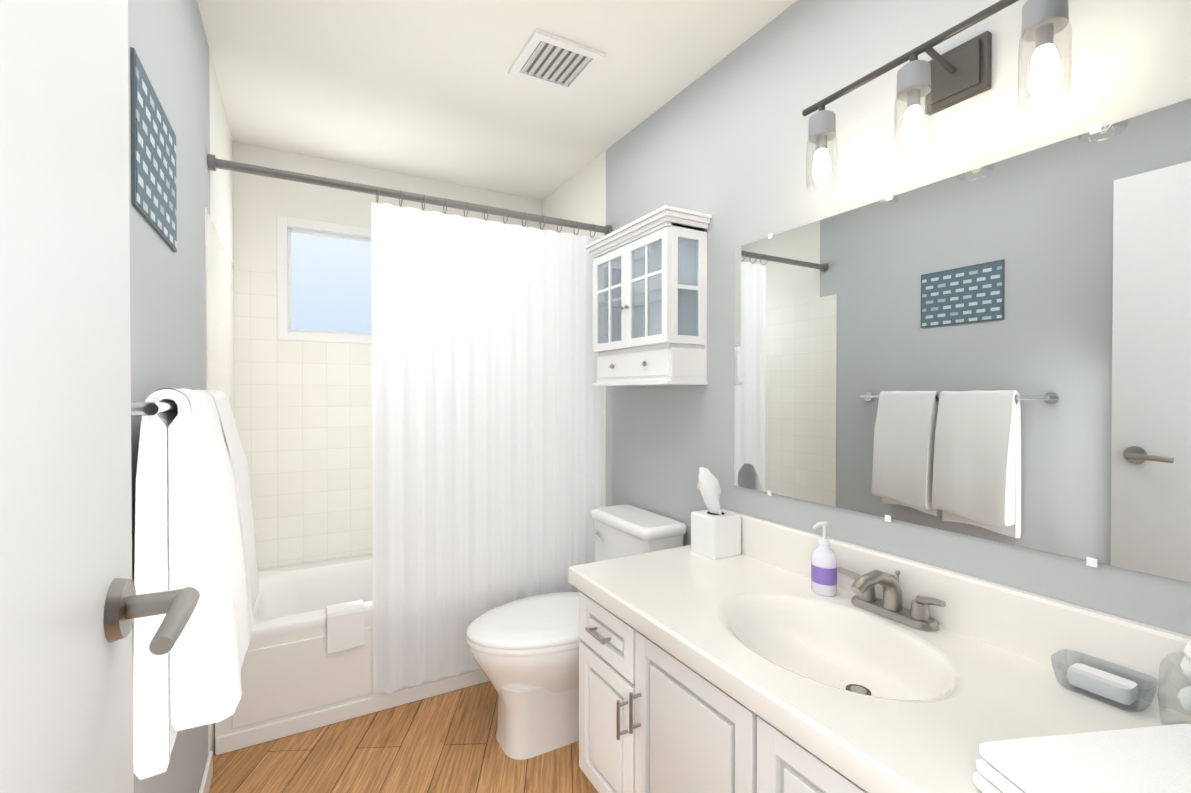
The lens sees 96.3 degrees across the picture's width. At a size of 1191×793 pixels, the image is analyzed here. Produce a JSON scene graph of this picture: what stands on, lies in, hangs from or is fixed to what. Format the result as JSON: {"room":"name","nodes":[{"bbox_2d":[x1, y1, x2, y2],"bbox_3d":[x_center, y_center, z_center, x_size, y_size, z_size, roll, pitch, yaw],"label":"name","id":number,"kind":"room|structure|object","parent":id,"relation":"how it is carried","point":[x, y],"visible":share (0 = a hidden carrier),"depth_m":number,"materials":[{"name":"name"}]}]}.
{"room":"bathroom","nodes":[
{"label":"bathroom","id":0,"kind":"room"},
{"bbox_2d":[128,0,234,792],"bbox_3d":[-1.001,0.032,1.161,0.104,2.440,3.260,0,1,-29],"label":"wall","id":1,"kind":"structure","parent":0,"point":[182,317],"depth_m":1.41,"materials":[{"name":"grey paint"}]},
{"bbox_2d":[0,0,199,792],"bbox_3d":[-0.353,0.207,0.283,0.140,2.080,0.854,0,1,-29],"label":"door","id":2,"kind":"structure","parent":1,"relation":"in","point":[73,605],"depth_m":0.48,"materials":[{"name":"white paint"}]},
{"bbox_2d":[131,47,176,251],"bbox_3d":[-0.924,-0.488,1.125,0.006,0.280,0.380,0,1,-29],"label":"wall art","id":3,"kind":"object","parent":1,"relation":"in","point":[153,158],"visible":0.96,"depth_m":1.07,"materials":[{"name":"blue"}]},
{"bbox_2d":[131,401,177,415],"bbox_3d":[-0.922,0.016,1.194,0.071,0.051,0.908,0,1,-29],"label":"towel bar","id":4,"kind":"object","parent":1,"relation":"attached to","point":[146,408],"visible":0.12,"depth_m":0.82,"materials":[{"name":"silver metal"}]},
{"bbox_2d":[133,387,250,779],"bbox_3d":[-0.797,0.318,1.077,0.156,0.671,0.316,0,1,-29],"label":"hanging towel","id":5,"kind":"object","parent":4,"relation":"hanging from","point":[187,527],"visible":0.96,"depth_m":0.94,"materials":[{"name":"white fabric"}]},
{"bbox_2d":[198,389,258,629],"bbox_3d":[-0.957,0.302,1.362,0.155,0.640,0.290,0,1,-29],"label":"hanging towel","id":6,"kind":"object","parent":4,"relation":"hanging from","point":[236,454],"visible":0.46,"depth_m":1.37,"materials":[{"name":"white fabric"}]},
{"bbox_2d":[199,751,212,792],"bbox_3d":[-0.736,1.212,0.809,0.012,0.084,2.149,0,1,-29],"label":"baseboard","id":7,"kind":"structure","parent":1,"relation":"attached to","point":[205,785],"depth_m":1.63,"materials":[{"name":"white paint"}]},
{"bbox_2d":[233,142,541,569],"bbox_3d":[-1.041,0.016,2.949,1.578,2.440,0.100,0,1,-29],"label":"wall","id":8,"kind":"structure","parent":0,"point":[303,416],"depth_m":2.66,"materials":[{"name":"beige tile"}]},
{"bbox_2d":[276,215,371,343],"bbox_3d":[-1.277,-0.582,2.798,0.675,0.610,0.074,0,1,-29],"label":"window","id":9,"kind":"structure","parent":8,"relation":"in","point":[324,281],"depth_m":2.75,"materials":[{"name":"glass"}]},
{"bbox_2d":[209,681,598,792],"bbox_3d":[-0.200,1.280,0.737,2.478,0.050,4.800,0,1,-29],"label":"floor","id":10,"kind":"structure","parent":0,"point":[447,742],"depth_m":1.83,"materials":[{"name":"brown wood"}]},
{"bbox_2d":[215,554,488,754],"bbox_3d":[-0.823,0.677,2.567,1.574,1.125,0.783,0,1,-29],"label":"bathtub","id":11,"kind":"object","parent":10,"relation":"on","point":[296,677],"visible":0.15,"depth_m":2.02,"materials":[{"name":"white ceramic"}]},
{"bbox_2d":[326,600,364,652],"bbox_3d":[-0.975,0.894,2.081,0.130,0.148,0.102,0,1,-29],"label":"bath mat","id":12,"kind":"object","parent":11,"relation":"on","point":[346,626],"visible":0.98,"depth_m":2.04,"materials":[{"name":"white fabric"}]},
{"bbox_2d":[466,505,686,759],"bbox_3d":[-0.092,0.865,2.037,0.803,0.760,0.432,0,1,-29],"label":"toilet","id":13,"kind":"object","parent":10,"relation":"on","point":[525,653],"visible":0.58,"depth_m":1.87,"materials":[{"name":"white ceramic"}]},
{"bbox_2d":[568,508,1190,792],"bbox_3d":[0.529,0.828,1.145,0.602,0.848,1.502,0,1,-29],"label":"bathroom vanity","id":14,"kind":"object","parent":10,"relation":"on","point":[758,665],"visible":0.96,"depth_m":1.15,"materials":[{"name":"white paint"}]},
{"bbox_2d":[691,467,740,559],"bbox_3d":[0.401,0.385,1.807,0.120,0.282,0.137,0,1,-29],"label":"tissue box","id":15,"kind":"object","parent":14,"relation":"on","point":[715,531],"visible":1,"depth_m":1.77,"materials":[{"name":"white cardboard"}]},
{"bbox_2d":[811,521,836,596],"bbox_3d":[0.611,0.432,1.436,0.071,0.193,0.067,0,1,-29],"label":"soap dispenser","id":16,"kind":"object","parent":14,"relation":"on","point":[823,570],"visible":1,"depth_m":1.42,"materials":[{"name":"white plastic"}]},
{"bbox_2d":[838,567,945,631],"bbox_3d":[0.672,0.471,1.270,0.180,0.118,0.265,0,1,-29],"label":"faucet","id":17,"kind":"object","parent":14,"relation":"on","point":[891,607],"visible":1,"depth_m":1.26,"materials":[{"name":"silver metal"}]},
{"bbox_2d":[972,724,1190,792],"bbox_3d":[0.709,0.504,0.625,0.360,0.063,0.270,0,0,-7],"label":"folded towel","id":18,"kind":"object","parent":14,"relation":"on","point":[1155,759],"visible":1,"depth_m":0.69,"materials":[{"name":"white fabric"}]},
{"bbox_2d":[1051,649,1157,711],"bbox_3d":[0.904,0.509,0.953,0.082,0.048,0.132,0,1,-29],"label":"soap dish","id":19,"kind":"object","parent":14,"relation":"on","point":[1109,686],"visible":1,"depth_m":0.94,"materials":[{"name":"clear glass"}]},
{"bbox_2d":[1157,640,1190,725],"bbox_3d":[0.955,0.453,0.824,0.120,0.162,0.120,0,1,-29],"label":"jar","id":20,"kind":"object","parent":14,"relation":"on","point":[1184,697],"visible":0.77,"depth_m":0.85,"materials":[{"name":"clear glass"}]},
{"bbox_2d":[197,0,796,199],"bbox_3d":[-0.200,-1.210,0.716,2.478,0.050,4.800,0,1,-29],"label":"ceiling","id":21,"kind":"structure","parent":0,"point":[432,89],"depth_m":1.99,"materials":[{"name":"paint"}]},
{"bbox_2d":[508,28,604,92],"bbox_3d":[-0.143,-1.188,1.905,0.260,0.014,0.260,0,1,-29],"label":"ceiling vent","id":22,"kind":"object","parent":21,"relation":"in","point":[553,61],"visible":0.98,"depth_m":1.89,"materials":[{"name":"white"}]},
{"bbox_2d":[542,0,1190,635],"bbox_3d":[0.838,0.030,1.307,0.100,2.440,4.800,0,1,-29],"label":"wall","id":23,"kind":"structure","parent":0,"point":[724,142],"depth_m":1.51,"materials":[{"name":"grey paint"}]},
{"bbox_2d":[208,154,611,693],"bbox_3d":[-0.619,0.168,2.195,1.574,1.979,0.058,0,1,-29],"label":"shower curtain","id":24,"kind":"object","parent":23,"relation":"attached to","point":[487,446],"visible":0.9,"depth_m":2.25,"materials":[{"name":"fabric"}]},
{"bbox_2d":[585,205,711,385],"bbox_3d":[0.188,-0.354,2.149,0.208,0.618,0.592,0,1,-29],"label":"wall cabinet","id":25,"kind":"object","parent":23,"relation":"attached to","point":[657,258],"visible":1,"depth_m":2.01,"materials":[{"name":"white paint"}]},
{"bbox_2d":[802,0,1071,191],"bbox_3d":[0.741,-0.663,1.195,0.172,0.251,0.580,0,1,-29],"label":"sconce","id":26,"kind":"object","parent":23,"relation":"attached to","point":[954,76],"visible":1,"depth_m":1.16,"materials":[{"name":"brown metal"}]},
{"bbox_2d":[734,98,1190,582],"bbox_3d":[0.813,-0.097,1.240,0.008,0.833,1.369,0,1,-29],"label":"mirror","id":27,"kind":"object","parent":23,"relation":"attached to","point":[999,351],"visible":1,"depth_m":1.14,"materials":[{"name":"silver mirror"}]}
]}

